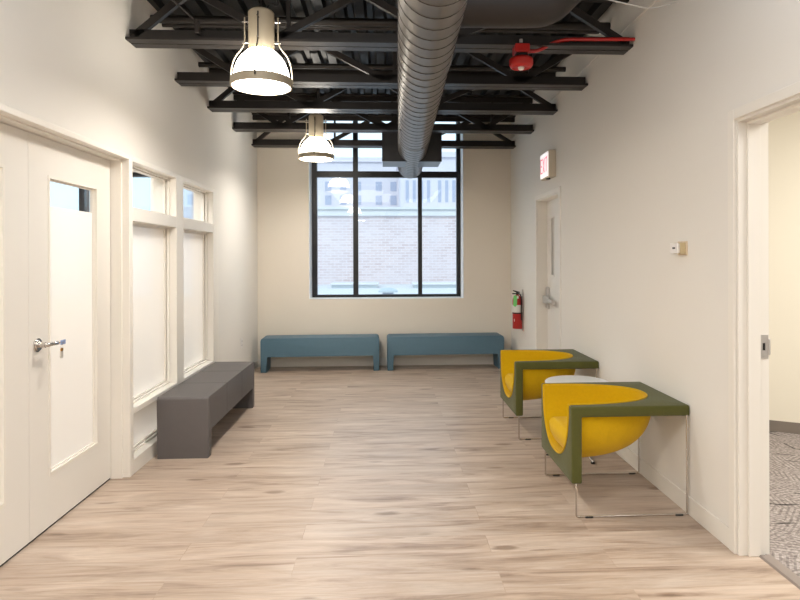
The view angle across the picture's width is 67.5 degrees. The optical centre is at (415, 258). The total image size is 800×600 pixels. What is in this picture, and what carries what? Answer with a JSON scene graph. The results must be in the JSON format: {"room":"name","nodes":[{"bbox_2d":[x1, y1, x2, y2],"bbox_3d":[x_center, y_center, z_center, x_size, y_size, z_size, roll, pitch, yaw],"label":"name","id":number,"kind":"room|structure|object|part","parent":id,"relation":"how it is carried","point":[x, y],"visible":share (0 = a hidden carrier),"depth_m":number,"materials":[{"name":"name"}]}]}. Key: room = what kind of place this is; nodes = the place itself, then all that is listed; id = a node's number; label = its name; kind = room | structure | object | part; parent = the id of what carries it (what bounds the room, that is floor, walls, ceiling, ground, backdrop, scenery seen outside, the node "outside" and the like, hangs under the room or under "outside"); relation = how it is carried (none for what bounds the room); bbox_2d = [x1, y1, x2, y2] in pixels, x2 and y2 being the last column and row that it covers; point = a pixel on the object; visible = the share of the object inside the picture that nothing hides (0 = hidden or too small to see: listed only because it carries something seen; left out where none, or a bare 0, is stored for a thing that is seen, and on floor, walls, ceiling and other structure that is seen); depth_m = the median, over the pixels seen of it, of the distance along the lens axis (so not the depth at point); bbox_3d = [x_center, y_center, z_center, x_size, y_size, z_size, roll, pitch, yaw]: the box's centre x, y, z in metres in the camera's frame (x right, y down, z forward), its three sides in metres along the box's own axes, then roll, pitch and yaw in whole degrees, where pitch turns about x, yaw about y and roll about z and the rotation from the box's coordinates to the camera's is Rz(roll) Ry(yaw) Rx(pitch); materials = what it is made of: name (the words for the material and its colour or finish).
{"room":"waiting area","nodes":[
{"label":"waiting area","id":0,"kind":"room"},
{"bbox_2d":[0,0,257,361],"bbox_3d":[-1.938,-0.240,2.470,0.181,3.410,11.130,0,0,-3],"label":"wall","id":1,"kind":"structure","parent":0,"point":[70,65],"depth_m":4.21,"materials":[{"name":"paint"}]},
{"bbox_2d":[0,122,28,566],"bbox_3d":[-1.979,0.409,2.602,0.054,2.108,0.908,0,0,-3],"label":"door","id":2,"kind":"structure","parent":1,"relation":"in","point":[14,350],"depth_m":2.94,"materials":[{"name":"white paint"}]},
{"bbox_2d":[0,103,133,478],"bbox_3d":[-1.960,0.387,3.067,0.193,2.155,1.957,0,0,-3],"label":"door frame","id":3,"kind":"structure","parent":1,"relation":"attached to","point":[121,163],"depth_m":3.97,"materials":[{"name":"white paint"}]},
{"bbox_2d":[28,132,110,543],"bbox_3d":[-1.992,0.408,3.513,0.120,2.108,0.908,0,0,-3],"label":"door","id":4,"kind":"structure","parent":1,"relation":"in","point":[69,250],"depth_m":3.46,"materials":[{"name":"white paint"}]},
{"bbox_3d":[-1.960,0.454,3.130,0.045,0.072,0.072,0,0,-3],"label":"handle","id":5,"kind":"part","parent":4,"relation":"part of","materials":[{"name":"silver metal"}]},
{"bbox_3d":[-1.931,0.455,3.171,0.032,0.025,0.100,0,0,-3],"label":"lever","id":6,"kind":"part","parent":4,"relation":"part of","materials":[{"name":"silver metal"}]},
{"bbox_2d":[60,339,65,357],"bbox_3d":[-1.922,0.488,3.229,0.041,0.096,0.057,0,0,-3],"label":"key","id":7,"kind":"object","parent":4,"relation":"hanging from","point":[62,342],"visible":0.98,"depth_m":3.22,"materials":[{"name":"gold metal"}]},
{"bbox_3d":[-2.026,0.444,3.513,0.004,1.459,0.544,0,0,-3],"label":"frosted pane","id":8,"kind":"part","parent":4,"relation":"part of","materials":[{"name":"white glass"}]},
{"bbox_2d":[132,156,183,473],"bbox_3d":[-2.034,0.386,4.551,0.193,2.155,1.015,0,0,-3],"label":"window","id":9,"kind":"structure","parent":1,"relation":"in","point":[158,255],"depth_m":4.67,"materials":[{"name":"white paint"}]},
{"bbox_3d":[-2.032,1.208,4.467,0.008,0.301,0.843,0,0,-3],"label":"frosted pane","id":10,"kind":"part","parent":9,"relation":"part of","materials":[{"name":"white glass"}]},
{"bbox_3d":[-2.034,0.383,4.467,0.008,1.265,0.843,0,0,-3],"label":"frosted pane","id":11,"kind":"part","parent":9,"relation":"part of","materials":[{"name":"white glass"}]},
{"bbox_2d":[183,177,218,380],"bbox_3d":[-2.087,0.386,5.587,0.193,2.155,1.060,0,0,-3],"label":"window","id":12,"kind":"structure","parent":1,"relation":"in","point":[200,233],"depth_m":5.86,"materials":[{"name":"white paint"}]},
{"bbox_3d":[-2.086,0.383,5.495,0.008,1.265,0.871,0,0,-3],"label":"frosted pane","id":13,"kind":"part","parent":12,"relation":"part of","materials":[{"name":"white glass"}]},
{"bbox_2d":[254,360,257,369],"bbox_3d":[-2.070,1.410,7.080,0.008,0.105,1.910,0,0,-3],"label":"baseboard","id":14,"kind":"structure","parent":1,"relation":"attached to","point":[256,361],"depth_m":7.91,"materials":[{"name":"white paint"}]},
{"bbox_2d":[133,120,510,358],"bbox_3d":[-2.344,-0.428,8.232,7.650,3.780,0.420,0,0,-3],"label":"wall","id":15,"kind":"structure","parent":0,"point":[285,307],"depth_m":8.11,"materials":[{"name":"paint"}]},
{"bbox_2d":[79,172,150,211],"bbox_3d":[-4.726,-0.295,8.102,2.380,1.730,0.080,0,0,-3],"label":"window","id":16,"kind":"structure","parent":15,"relation":"in","point":[83,194],"depth_m":8.07,"materials":[{"name":"black"}]},
{"bbox_2d":[258,357,493,366],"bbox_3d":[-0.407,1.403,8.117,3.419,0.105,0.008,0,0,-3],"label":"baseboard","id":17,"kind":"structure","parent":15,"relation":"attached to","point":[412,360],"depth_m":8.10,"materials":[{"name":"white paint"}]},
{"bbox_2d":[309,122,463,298],"bbox_3d":[-0.407,-0.778,8.303,2.096,2.655,0.373,0,0,-3],"label":"window frame","id":18,"kind":"structure","parent":15,"relation":"in","point":[461,135],"depth_m":8.24,"materials":[{"name":"white paint"}]},
{"bbox_2d":[312,121,460,296],"bbox_3d":[-0.414,-0.780,8.430,2.077,2.648,0.080,0,0,-3],"label":"window","id":19,"kind":"structure","parent":18,"relation":"attached to","point":[355,174],"depth_m":8.38,"materials":[{"name":"black"}]},
{"bbox_2d":[147,0,611,115],"bbox_3d":[-0.061,-1.917,2.589,3.952,0.090,11.180,0,0,-3],"label":"ceiling","id":20,"kind":"structure","parent":0,"point":[299,8],"depth_m":5.01,"materials":[{"name":"black metal"}]},
{"bbox_2d":[230,0,292,95],"bbox_3d":[-1.008,-1.507,3.903,0.395,0.785,0.395,0,0,20],"label":"pendant lamp","id":21,"kind":"object","parent":20,"relation":"hanging from","point":[259,70],"visible":1,"depth_m":3.83,"materials":[{"name":"beige"}]},
{"bbox_3d":[-1.162,-1.354,3.896,0.102,0.430,0.009,0,0,-3],"label":"support rod","id":22,"kind":"part","parent":21,"relation":"part of","materials":[{"name":"beige metal"}]},
{"bbox_3d":[-1.000,-1.354,3.749,0.009,0.430,0.102,0,0,-3],"label":"support rod","id":23,"kind":"part","parent":21,"relation":"part of","materials":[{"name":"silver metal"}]},
{"bbox_3d":[-1.007,-1.258,3.904,0.366,0.193,0.366,0,0,-3],"label":"lamp shade","id":24,"kind":"part","parent":21,"relation":"part of","materials":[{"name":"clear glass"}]},
{"bbox_3d":[-0.853,-1.355,3.911,0.102,0.430,0.009,0,0,-3],"label":"support rod","id":25,"kind":"part","parent":21,"relation":"part of","materials":[{"name":"beige metal"}]},
{"bbox_2d":[298,92,333,161],"bbox_3d":[-1.127,-1.508,6.751,0.395,0.785,0.395,0,0,20],"label":"pendant lamp","id":26,"kind":"object","parent":20,"relation":"hanging from","point":[315,148],"visible":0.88,"depth_m":6.67,"materials":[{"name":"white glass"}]},
{"bbox_3d":[-1.281,-1.355,6.743,0.102,0.430,0.009,0,0,-3],"label":"support rod","id":27,"kind":"part","parent":26,"relation":"part of","materials":[{"name":"beige metal"}]},
{"bbox_3d":[-1.126,-1.259,6.751,0.366,0.193,0.366,0,0,-3],"label":"lamp shade","id":28,"kind":"part","parent":26,"relation":"part of","materials":[{"name":"clear glass"}]},
{"bbox_3d":[-0.972,-1.356,6.759,0.102,0.430,0.009,0,0,-3],"label":"support rod","id":29,"kind":"part","parent":26,"relation":"part of","materials":[{"name":"beige"}]},
{"bbox_2d":[125,0,632,54],"bbox_3d":[-0.216,-1.663,4.133,3.433,0.413,0.170,0,0,-3],"label":"joist","id":30,"kind":"object","parent":20,"relation":"attached to","point":[290,38],"visible":0.67,"depth_m":4.10,"materials":[{"name":"black paint"}]},
{"bbox_2d":[171,0,199,34],"bbox_3d":[-1.610,-1.655,3.567,0.039,0.316,0.976,0,0,19],"label":"rod","id":31,"kind":"object","parent":30,"relation":"on","point":[197,22],"visible":1,"depth_m":3.97,"materials":[{"name":"black paint"}]},
{"bbox_3d":[-0.873,-1.662,4.100,0.026,0.355,0.026,0,0,-3],"label":"web post","id":32,"kind":"part","parent":30,"relation":"part of","materials":[{"name":"black metal"}]},
{"bbox_2d":[509,39,532,70],"bbox_3d":[0.728,-1.408,4.141,0.164,0.214,0.164,0,0,-3],"label":"fire alarm horn","id":33,"kind":"object","parent":30,"relation":"hanging from","point":[520,61],"visible":1,"depth_m":4.09,"materials":[{"name":"red plastic"}]},
{"bbox_2d":[162,23,598,33],"bbox_3d":[-0.246,-1.812,4.713,3.431,0.039,0.040,0,0,-3],"label":"ceiling pipe","id":34,"kind":"object","parent":20,"relation":"attached to","point":[163,24],"visible":0.57,"depth_m":4.69,"materials":[{"name":"black metal"}]},
{"bbox_2d":[174,49,587,90],"bbox_3d":[-0.263,-1.664,5.057,3.433,0.413,0.170,0,0,-3],"label":"joist","id":35,"kind":"object","parent":20,"relation":"attached to","point":[372,78],"visible":0.44,"depth_m":5.04,"materials":[{"name":"black paint"}]},
{"bbox_3d":[-0.181,-1.665,5.061,0.026,0.355,0.026,0,0,-3],"label":"web post","id":36,"kind":"part","parent":35,"relation":"part of","materials":[{"name":"black metal"}]},
{"bbox_2d":[207,67,557,114],"bbox_3d":[-0.308,-1.664,5.951,3.433,0.413,0.170,0,0,-3],"label":"joist","id":37,"kind":"object","parent":20,"relation":"attached to","point":[300,105],"visible":0.61,"depth_m":5.93,"materials":[{"name":"black paint"}]},
{"bbox_3d":[-0.965,-1.663,5.918,0.026,0.355,0.026,0,0,-3],"label":"web post","id":38,"kind":"part","parent":37,"relation":"part of","materials":[{"name":"black metal"}]},
{"bbox_2d":[232,93,533,133],"bbox_3d":[-0.355,-1.665,6.890,3.433,0.413,0.170,0,0,-3],"label":"joist","id":39,"kind":"object","parent":20,"relation":"attached to","point":[375,126],"visible":0.74,"depth_m":6.87,"materials":[{"name":"black paint"}]},
{"bbox_2d":[382,0,467,178],"bbox_3d":[0.157,-1.247,2.596,0.690,0.344,11.076,0,0,-3],"label":"spiral duct","id":40,"kind":"object","parent":39,"relation":"hanging from","point":[428,30],"visible":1,"depth_m":3.64,"materials":[{"name":"metal"}]},
{"bbox_2d":[461,0,580,27],"bbox_3d":[0.674,-1.567,3.438,0.866,0.484,0.240,0,0,-3],"label":"duct","id":41,"kind":"object","parent":40,"relation":"attached to","point":[478,13],"visible":0.95,"depth_m":3.35,"materials":[{"name":"black metal"}]},
{"bbox_2d":[251,113,515,148],"bbox_3d":[-0.404,-1.665,7.859,3.433,0.413,0.170,0,0,-3],"label":"joist","id":42,"kind":"object","parent":20,"relation":"attached to","point":[259,142],"visible":0.62,"depth_m":7.83,"materials":[{"name":"black paint"}]},
{"bbox_2d":[609,0,676,8],"bbox_3d":[1.099,-1.653,3.360,0.918,0.446,0.053,0,0,-20],"label":"cable","id":43,"kind":"object","parent":20,"relation":"hanging from","point":[609,0],"visible":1,"depth_m":3.45,"materials":[{"name":"white plastic"}]},
{"bbox_2d":[0,364,799,599],"bbox_3d":[0.149,1.506,2.592,12.050,0.104,11.160,0,0,-3],"label":"floor","id":44,"kind":"structure","parent":0,"point":[406,482],"depth_m":3.36,"materials":[{"name":"brown wood"}]},
{"bbox_2d":[157,361,253,458],"bbox_3d":[-1.739,1.238,5.128,0.373,0.448,1.527,0,0,-3],"label":"bench","id":45,"kind":"object","parent":44,"relation":"on","point":[187,413],"visible":1,"depth_m":4.38,"materials":[{"name":"fabric"}]},
{"bbox_2d":[260,334,378,372],"bbox_3d":[-1.240,1.240,7.845,1.512,0.437,0.332,0,0,-4],"label":"bench","id":46,"kind":"object","parent":44,"relation":"on","point":[327,344],"visible":1,"depth_m":7.69,"materials":[{"name":"fabric"}]},
{"bbox_2d":[387,332,503,370],"bbox_3d":[0.383,1.235,7.961,1.530,0.437,0.332,0,0,-4],"label":"bench","id":47,"kind":"object","parent":44,"relation":"on","point":[487,342],"visible":0.95,"depth_m":7.80,"materials":[{"name":"fabric"}]},
{"bbox_2d":[500,349,598,439],"bbox_3d":[1.118,1.139,5.128,0.684,0.628,0.666,0,0,-3],"label":"armchair","id":48,"kind":"object","parent":44,"relation":"on","point":[523,373],"visible":0.83,"depth_m":4.88,"materials":[{"name":"yellow fabric"}]},
{"bbox_3d":[1.110,1.168,5.447,0.647,0.567,0.021,0,0,-3],"label":"wire leg","id":49,"kind":"part","parent":48,"relation":"part of","materials":[{"name":"silver metal"}]},
{"bbox_3d":[1.075,1.020,5.126,0.581,0.371,0.596,0,0,-3],"label":"bowl seat","id":50,"kind":"part","parent":48,"relation":"part of","materials":[{"name":"yellow fabric"}]},
{"bbox_3d":[1.142,1.169,4.811,0.647,0.567,0.021,0,0,-3],"label":"wire leg","id":51,"kind":"part","parent":48,"relation":"part of","materials":[{"name":"silver metal"}]},
{"bbox_2d":[545,375,607,463],"bbox_3d":[1.205,1.186,4.467,0.472,0.534,0.472,0,0,16],"label":"side table","id":52,"kind":"object","parent":44,"relation":"on","point":[564,378],"visible":0.21,"depth_m":4.53,"materials":[{"name":"white laminate"}]},
{"bbox_2d":[542,382,688,517],"bbox_3d":[1.190,1.140,3.690,0.684,0.628,0.666,0,0,-3],"label":"armchair","id":53,"kind":"object","parent":44,"relation":"on","point":[581,419],"visible":1,"depth_m":3.47,"materials":[{"name":"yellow fabric"}]},
{"bbox_3d":[1.183,1.169,4.009,0.647,0.567,0.021,0,0,-3],"label":"wire leg","id":54,"kind":"part","parent":53,"relation":"part of","materials":[{"name":"silver metal"}]},
{"bbox_3d":[1.147,1.020,3.688,0.581,0.371,0.596,0,0,-3],"label":"bowl seat","id":55,"kind":"part","parent":53,"relation":"part of","materials":[{"name":"yellow plastic"}]},
{"bbox_3d":[1.215,1.169,3.373,0.647,0.567,0.021,0,0,-3],"label":"wire leg","id":56,"kind":"part","parent":53,"relation":"part of","materials":[{"name":"silver metal"}]},
{"bbox_2d":[759,555,799,588],"bbox_3d":[1.724,1.448,2.432,0.064,0.009,0.963,0,0,-3],"label":"threshold","id":57,"kind":"object","parent":44,"relation":"on","point":[770,560],"visible":1,"depth_m":2.77,"materials":[{"name":"silver"}]},
{"bbox_2d":[511,0,799,553],"bbox_3d":[1.655,-0.252,2.652,0.144,3.410,11.130,0,0,-3],"label":"wall","id":58,"kind":"structure","parent":0,"point":[642,149],"depth_m":3.73,"materials":[{"name":"paint"}]},
{"bbox_2d":[150,15,610,29],"bbox_3d":[-0.235,-1.767,4.493,3.431,0.058,0.060,0,0,-3],"label":"ceiling pipe","id":59,"kind":"object","parent":58,"relation":"attached to","point":[170,19],"visible":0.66,"depth_m":4.45,"materials":[{"name":"black metal"}]},
{"bbox_2d":[198,62,565,71],"bbox_3d":[-0.291,-1.793,5.612,3.431,0.047,0.048,0,0,-3],"label":"ceiling pipe","id":60,"kind":"object","parent":58,"relation":"attached to","point":[200,64],"visible":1,"depth_m":5.59,"materials":[{"name":"black metal"}]},
{"bbox_2d":[512,289,522,330],"bbox_3d":[1.273,0.651,7.488,0.136,0.520,0.139,0,0,-3],"label":"fire extinguisher","id":61,"kind":"object","parent":58,"relation":"attached to","point":[517,302],"visible":1,"depth_m":7.44,"materials":[{"name":"red metal"}]},
{"bbox_2d":[535,186,560,348],"bbox_3d":[1.465,0.373,6.352,0.156,2.156,0.980,0,0,-3],"label":"door frame","id":62,"kind":"structure","parent":58,"relation":"attached to","point":[541,200],"depth_m":6.78,"materials":[{"name":"white paint"}]},
{"bbox_2d":[540,150,555,180],"bbox_3d":[1.360,-0.949,6.179,0.082,0.290,0.317,0,0,-3],"label":"exit sign","id":63,"kind":"object","parent":58,"relation":"attached to","point":[547,159],"visible":1,"depth_m":6.04,"materials":[{"name":"beige plastic"}]},
{"bbox_2d":[543,198,558,348],"bbox_3d":[1.498,0.401,6.354,0.113,2.088,0.856,0,0,-3],"label":"door","id":64,"kind":"structure","parent":58,"relation":"in","point":[551,299],"depth_m":6.55,"materials":[{"name":"white paint"}]},
{"bbox_3d":[1.480,0.446,6.721,0.030,0.240,0.075,0,0,-3],"label":"lock plate","id":65,"kind":"part","parent":64,"relation":"part of","materials":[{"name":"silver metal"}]},
{"bbox_3d":[1.465,0.471,6.490,0.059,0.058,0.257,0,0,-3],"label":"lever","id":66,"kind":"part","parent":64,"relation":"part of","materials":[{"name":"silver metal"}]},
{"bbox_3d":[1.502,-0.128,6.556,0.018,0.657,0.111,0,0,-3],"label":"vision panel frame","id":67,"kind":"part","parent":64,"relation":"part of","materials":[{"name":"white paint"}]},
{"bbox_2d":[529,37,634,52],"bbox_3d":[1.141,-1.470,4.127,0.725,0.101,0.036,0,0,3],"label":"conduit","id":68,"kind":"object","parent":58,"relation":"attached to","point":[597,38],"visible":0.92,"depth_m":4.11,"materials":[{"name":"red metal"}]},
{"bbox_2d":[510,0,656,138],"bbox_3d":[1.418,-1.628,5.678,0.016,0.016,5.000,0,0,-3],"label":"conduit","id":69,"kind":"object","parent":58,"relation":"attached to","point":[654,1],"visible":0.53,"depth_m":4.35,"materials":[{"name":"metal"}]},
{"bbox_2d":[615,447,728,547],"bbox_3d":[1.495,1.400,4.422,0.008,0.105,2.880,0,0,-3],"label":"baseboard","id":70,"kind":"structure","parent":58,"relation":"attached to","point":[717,528],"depth_m":3.49,"materials":[{"name":"white paint"}]},
{"bbox_2d":[670,241,687,254],"bbox_3d":[1.513,-0.057,3.452,0.060,0.080,0.107,0,0,-3],"label":"thermostat","id":71,"kind":"object","parent":58,"relation":"attached to","point":[680,248],"visible":1,"depth_m":3.41,"materials":[{"name":"beige plastic"}]},
{"bbox_3d":[1.539,-0.057,3.454,0.008,0.080,0.107,0,0,-3],"label":"wall plate","id":72,"kind":"part","parent":71,"relation":"part of","materials":[{"name":"beige plastic"}]},
{"bbox_2d":[728,81,799,556],"bbox_3d":[1.668,0.361,2.444,0.168,2.184,1.093,0,0,-3],"label":"door frame","id":73,"kind":"structure","parent":58,"relation":"attached to","point":[748,415],"depth_m":2.92,"materials":[{"name":"white paint"}]},
{"bbox_2d":[761,335,770,358],"bbox_3d":[1.707,0.432,2.924,0.050,0.116,0.008,0,0,-3],"label":"strike plate","id":74,"kind":"object","parent":73,"relation":"attached to","point":[765,341],"visible":1,"depth_m":2.92,"materials":[{"name":"grey metal"}]},
{"bbox_2d":[768,111,799,422],"bbox_3d":[3.839,-0.006,4.615,5.029,2.900,0.100,0,0,27],"label":"wall","id":75,"kind":"structure","parent":0,"point":[784,132],"depth_m":4.95,"materials":[{"name":"beige paint"}]},
{"bbox_2d":[769,420,799,433],"bbox_3d":[3.820,1.395,4.569,5.029,0.091,0.006,0,0,27],"label":"baseboard","id":76,"kind":"structure","parent":75,"relation":"attached to","point":[776,426],"depth_m":4.95,"materials":[{"name":"brown rubber"}]},
{"label":"outside","id":77,"kind":"structure","parent":0,"visible":0},
{"bbox_2d":[318,284,455,294],"bbox_3d":[-2.481,1.346,49.238,80.000,0.980,81.400,0,0,-3],"label":"flat roof","id":78,"kind":"structure","parent":77,"point":[401,288],"depth_m":16.23,"materials":[{"name":"white"}]},
{"bbox_2d":[183,157,398,218],"bbox_3d":[-13.978,-4.652,64.350,25.000,11.070,8.450,0,0,-3],"label":"stone building","id":79,"kind":"structure","parent":78,"relation":"on","point":[332,192],"depth_m":60.73,"materials":[{"name":"grey stone"}]},
{"bbox_3d":[-13.995,-9.962,64.346,25.000,0.450,8.450,0,0,-3],"label":"cornice","id":80,"kind":"part","parent":79,"relation":"part of","materials":[{"name":"stone"}]},
{"bbox_2d":[330,282,378,287],"bbox_3d":[-1.814,0.804,17.932,1.420,0.140,1.000,0,0,-3],"label":"roof hatch","id":81,"kind":"object","parent":78,"relation":"on","point":[334,284],"visible":0.8,"depth_m":17.46,"materials":[{"name":"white metal"}]},
{"bbox_3d":[-1.814,0.764,17.932,1.420,0.060,1.000,0,0,-3],"label":"lid","id":82,"kind":"part","parent":81,"relation":"part of","materials":[{"name":"grey"}]},
{"bbox_2d":[318,207,455,284],"bbox_3d":[3.084,-0.435,23.185,19.700,2.580,6.200,0,0,-3],"label":"brick building","id":83,"kind":"structure","parent":78,"relation":"on","point":[387,236],"depth_m":19.97,"materials":[{"name":"grey brick"}]},
{"bbox_2d":[378,288,397,293],"bbox_3d":[-0.653,0.780,13.985,0.460,0.185,0.460,0,0,-3],"label":"roof vent","id":84,"kind":"object","parent":78,"relation":"on","point":[383,290],"visible":0.86,"depth_m":13.83,"materials":[{"name":"grey"}]},
{"bbox_2d":[396,152,455,206],"bbox_3d":[3.806,-4.205,56.236,11.100,10.070,8.450,0,0,-3],"label":"stone building","id":85,"kind":"structure","parent":78,"relation":"on","point":[436,192],"depth_m":52.13,"materials":[{"name":"grey stone"}]},
{"bbox_3d":[3.790,-9.014,56.233,11.100,0.450,8.450,0,0,-3],"label":"cornice","id":86,"kind":"part","parent":85,"relation":"part of","materials":[{"name":"stone"}]},
{"bbox_2d":[412,282,455,287],"bbox_3d":[0.668,0.796,17.857,1.570,0.140,1.000,0,0,-3],"label":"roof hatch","id":87,"kind":"object","parent":78,"relation":"on","point":[415,284],"visible":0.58,"depth_m":17.39,"materials":[{"name":"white metal"}]},
{"bbox_3d":[0.668,0.756,17.857,1.570,0.060,1.000,0,0,-3],"label":"lid","id":88,"kind":"part","parent":87,"relation":"part of","materials":[{"name":"grey"}]}
]}

